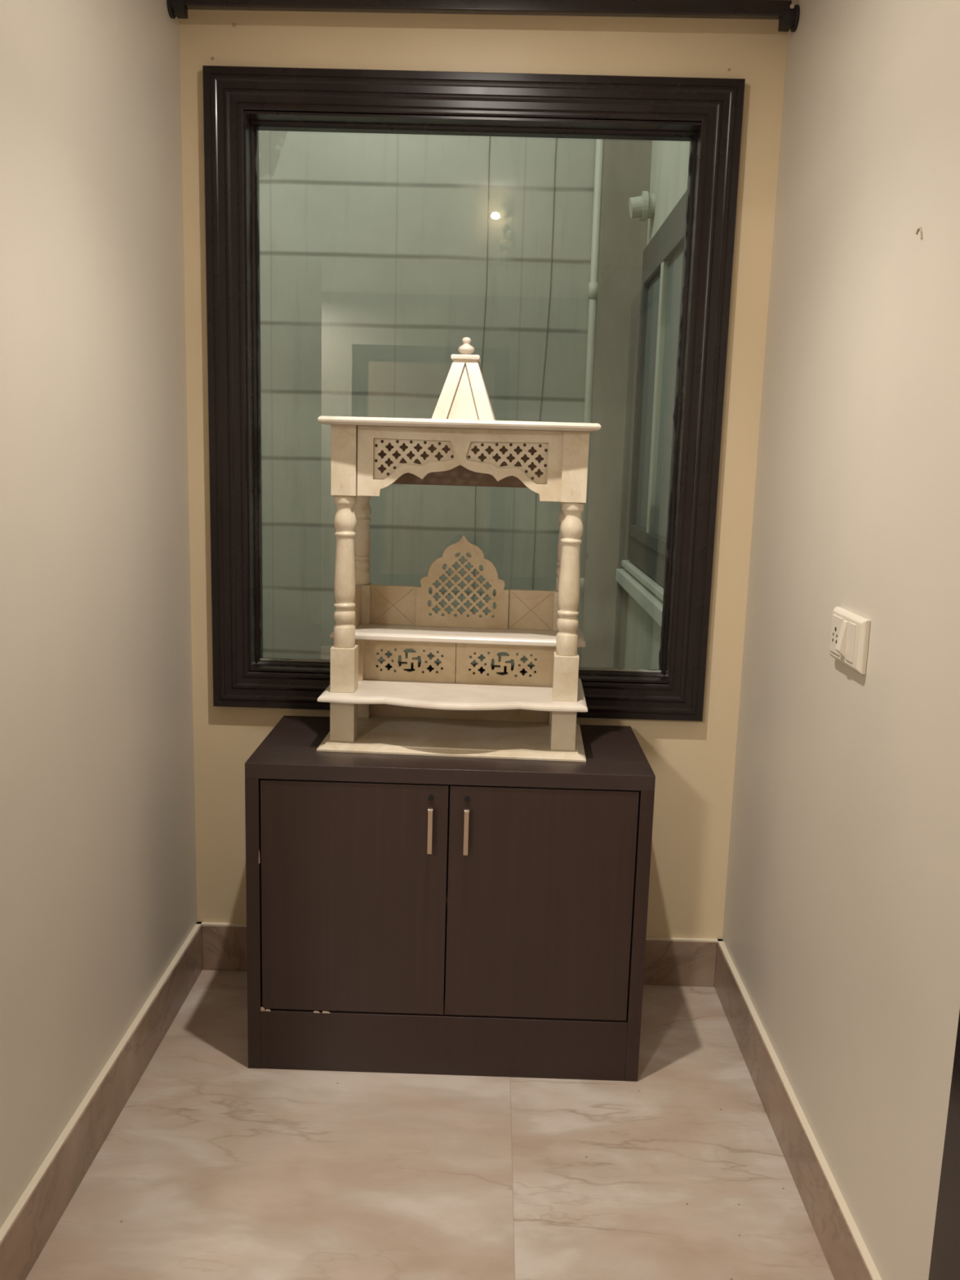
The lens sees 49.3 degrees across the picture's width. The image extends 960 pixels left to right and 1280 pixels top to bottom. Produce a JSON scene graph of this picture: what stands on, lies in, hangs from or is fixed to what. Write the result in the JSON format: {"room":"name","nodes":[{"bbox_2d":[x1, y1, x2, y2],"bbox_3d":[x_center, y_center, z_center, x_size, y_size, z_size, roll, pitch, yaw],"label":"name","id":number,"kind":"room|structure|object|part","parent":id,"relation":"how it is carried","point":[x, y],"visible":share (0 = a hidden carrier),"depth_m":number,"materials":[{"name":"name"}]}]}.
{"room":"home prayer room","nodes":[
{"label":"home prayer room","id":0,"kind":"room"},
{"bbox_2d":[0,0,197,1228],"bbox_3d":[-0.815,-0.164,1.703,0.120,2.500,1.950,2,10,1],"label":"wall","id":1,"kind":"structure","parent":0,"point":[98,876],"depth_m":2.00,"materials":[{"name":"beige paint"}]},
{"bbox_2d":[0,921,202,1279],"bbox_3d":[-0.779,0.995,1.956,0.016,0.134,1.850,2,10,1],"label":"baseboard","id":2,"kind":"structure","parent":1,"relation":"attached to","point":[25,1232],"depth_m":2.07,"materials":[{"name":"beige tile"}]},
{"bbox_2d":[258,130,595,665],"bbox_3d":[-0.414,-1.000,4.215,2.280,3.900,0.100,2,10,1],"label":"wall","id":3,"kind":"structure","parent":0,"point":[373,246],"depth_m":4.12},
{"bbox_2d":[471,136,490,611],"bbox_3d":[0.020,-1.382,4.087,0.050,2.880,0.003,2,10,1],"label":"cable","id":4,"kind":"object","parent":3,"relation":"attached to","point":[490,136],"visible":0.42,"depth_m":4.09,"materials":[{"name":"paint"}]},
{"bbox_2d":[532,137,556,590],"bbox_3d":[0.269,-1.374,4.084,0.068,2.880,0.003,2,10,1],"label":"cable","id":5,"kind":"object","parent":3,"relation":"attached to","point":[556,138],"visible":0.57,"depth_m":4.11,"materials":[{"name":"paint"}]},
{"bbox_2d":[577,138,604,667],"bbox_3d":[0.430,-0.938,4.140,0.042,3.850,0.041,2,10,1],"label":"drain pipe","id":6,"kind":"object","parent":3,"relation":"attached to","point":[593,285],"visible":0.54,"depth_m":4.08,"materials":[{"name":"grey plastic"}]},
{"bbox_2d":[580,139,652,668],"bbox_3d":[0.534,-0.959,4.134,0.180,3.900,0.045,2,10,1],"label":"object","id":7,"kind":"structure","parent":3,"relation":"attached to","point":[627,163],"depth_m":4.11,"materials":[{"name":"paint"}]},
{"bbox_2d":[25,969,835,1279],"bbox_3d":[-1.048,1.357,0.526,3.530,0.100,4.800,2,10,1],"label":"floor","id":8,"kind":"structure","parent":0,"point":[214,1166],"depth_m":2.08,"materials":[{"name":"beige tile"}]},
{"bbox_2d":[244,715,655,1081],"bbox_3d":[-0.073,0.608,2.545,0.898,0.731,0.456,2,10,1],"label":"storage cabinet","id":9,"kind":"object","parent":8,"relation":"on","point":[421,914],"visible":0.99,"depth_m":2.35,"materials":[{"name":"laminate"}]},
{"bbox_3d":[-0.283,0.580,2.352,0.414,0.544,0.018,2,10,1],"label":"door","id":10,"kind":"part","parent":9,"relation":"part of","materials":[{"name":"laminate"}]},
{"bbox_3d":[-0.109,0.416,2.297,0.010,0.102,0.031,2,10,1],"label":"handle","id":11,"kind":"part","parent":9,"relation":"part of","materials":[{"name":"silver metal"}]},
{"bbox_2d":[316,337,600,761],"bbox_3d":[-0.047,-0.222,2.443,0.615,0.940,0.347,2,10,2],"label":"shrine","id":12,"kind":"object","parent":9,"relation":"on","point":[451,711],"visible":1,"depth_m":2.41,"materials":[{"name":"beige wood"}]},
{"bbox_3d":[-0.179,0.046,2.545,0.240,0.108,0.010,2,10,2],"label":"pierced panel","id":13,"kind":"part","parent":12,"relation":"part of","materials":[{"name":"wood"}]},
{"bbox_2d":[317,671,587,712],"bbox_3d":[-0.057,0.120,2.503,0.612,0.016,0.347,2,10,2],"label":"shelf","id":14,"kind":"object","parent":12,"relation":"attached to","point":[414,691],"depth_m":2.42,"materials":[{"name":"white wood"}]},
{"bbox_2d":[329,623,585,647],"bbox_3d":[-0.049,-0.016,2.560,0.604,0.017,0.186,2,10,2],"label":"shelf","id":15,"kind":"object","parent":12,"relation":"attached to","point":[476,635],"depth_m":2.52,"materials":[{"name":"white wood"}]},
{"bbox_3d":[-0.051,0.151,2.657,0.455,0.099,0.014,2,10,2],"label":"foot rail","id":16,"kind":"part","parent":12,"relation":"part of","materials":[{"name":"wood"}]},
{"bbox_3d":[-0.044,-0.389,2.312,0.457,0.153,0.005,2,10,2],"label":"arch panel","id":17,"kind":"part","parent":12,"relation":"part of","materials":[{"name":"beige wood"}]},
{"bbox_3d":[-0.042,-0.145,2.582,0.229,0.230,0.014,2,10,2],"label":"niche panel","id":18,"kind":"part","parent":12,"relation":"part of","materials":[{"name":"wood"}]},
{"bbox_3d":[0.068,0.055,2.535,0.252,0.108,0.010,2,10,2],"label":"pierced panel","id":19,"kind":"part","parent":12,"relation":"part of","materials":[{"name":"wood"}]},
{"bbox_3d":[-0.030,0.418,2.296,0.010,0.102,0.031,2,10,1],"label":"handle","id":20,"kind":"part","parent":9,"relation":"part of","materials":[{"name":"silver metal"}]},
{"bbox_3d":[0.134,0.592,2.348,0.414,0.544,0.018,2,10,1],"label":"door","id":21,"kind":"part","parent":9,"relation":"part of","materials":[{"name":"laminate"}]},
{"bbox_2d":[178,9,787,938],"bbox_3d":[-0.025,-0.318,2.707,1.670,2.500,0.115,2,10,1],"label":"wall","id":22,"kind":"structure","parent":0,"point":[692,762],"depth_m":2.58,"materials":[{"name":"yellow paint"}]},
{"bbox_2d":[195,921,722,986],"bbox_3d":[-0.059,0.857,2.853,1.430,0.134,0.014,2,10,1],"label":"baseboard","id":23,"kind":"structure","parent":22,"relation":"attached to","point":[668,961],"depth_m":2.84,"materials":[{"name":"brown stone"}]},
{"bbox_2d":[202,65,745,721],"bbox_3d":[-0.037,-0.577,2.629,1.272,1.546,0.110,2,10,1],"label":"window","id":24,"kind":"structure","parent":22,"relation":"in","point":[239,102],"depth_m":2.55,"materials":[{"name":"brown paint"}]},
{"bbox_2d":[624,140,689,670],"bbox_3d":[0.673,-0.830,3.421,0.120,3.900,1.490,2,10,1],"label":"wall","id":25,"kind":"structure","parent":0,"point":[669,159],"depth_m":3.69,"materials":[{"name":"paint"}]},
{"bbox_2d":[628,191,655,221],"bbox_3d":[0.595,-1.600,3.861,0.091,0.103,0.103,2,10,1],"label":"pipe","id":26,"kind":"object","parent":25,"relation":"attached to","point":[642,206],"visible":1,"depth_m":3.83,"materials":[{"name":"grey plastic"}]},
{"bbox_2d":[615,190,687,626],"bbox_3d":[0.584,-0.753,3.507,0.055,1.265,1.250,2,10,1],"label":"window","id":27,"kind":"structure","parent":25,"relation":"in","point":[642,578],"depth_m":3.50,"materials":[{"name":"grey"}]},
{"bbox_3d":[0.567,-0.155,3.612,0.055,0.050,1.250,2,10,1],"label":"sill","id":28,"kind":"part","parent":27,"relation":"part of","materials":[{"name":"white"}]},
{"bbox_3d":[0.594,-0.800,3.499,0.026,0.970,0.950,2,10,1],"label":"sash","id":29,"kind":"part","parent":27,"relation":"part of","materials":[{"name":"grey"}]},
{"bbox_3d":[0.606,-0.800,3.499,0.010,0.970,0.950,2,10,1],"label":"pane","id":30,"kind":"part","parent":27,"relation":"part of","materials":[{"name":"grey"}]},
{"bbox_2d":[722,0,959,1279],"bbox_3d":[0.711,0.129,0.284,0.123,2.500,4.800,2,10,1],"label":"wall","id":31,"kind":"structure","parent":0,"point":[841,932],"depth_m":1.83,"materials":[{"name":"beige paint"}]},
{"bbox_2d":[166,0,799,32],"bbox_3d":[0.005,-1.436,2.386,1.430,0.064,0.053,2,10,1],"label":"curtain rod","id":32,"kind":"object","parent":31,"relation":"attached to","point":[788,14],"visible":1,"depth_m":2.37,"materials":[{"name":"black paint"}]},
{"bbox_3d":[0.004,-1.447,2.384,1.402,0.042,0.026,2,10,1],"label":"rod","id":33,"kind":"part","parent":32,"relation":"part of","materials":[{"name":"black paint"}]},
{"bbox_2d":[714,938,881,1279],"bbox_3d":[0.637,0.999,2.158,0.016,0.134,1.410,2,10,1],"label":"baseboard","id":34,"kind":"structure","parent":31,"relation":"attached to","point":[846,1254],"depth_m":2.09,"materials":[{"name":"brown stone"}]},
{"bbox_2d":[829,606,871,674],"bbox_3d":[0.659,-0.002,1.889,0.027,0.096,0.166,2,10,1],"label":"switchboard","id":35,"kind":"object","parent":31,"relation":"attached to","point":[850,631],"visible":1,"depth_m":1.85,"materials":[{"name":"beige plastic"}]},
{"bbox_2d":[829,614,843,655],"bbox_3d":[0.657,-0.010,1.931,0.003,0.068,0.054,2,10,1],"label":"socket","id":36,"kind":"object","parent":35,"relation":"attached to","point":[837,620],"depth_m":1.93,"materials":[{"name":"beige plastic"}]},
{"bbox_2d":[928,1009,959,1279],"bbox_3d":[0.637,0.213,0.802,0.035,2.150,0.990,2,10,1],"label":"door","id":37,"kind":"structure","parent":31,"relation":"in","point":[944,1264],"depth_m":1.36,"materials":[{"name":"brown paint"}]}
]}

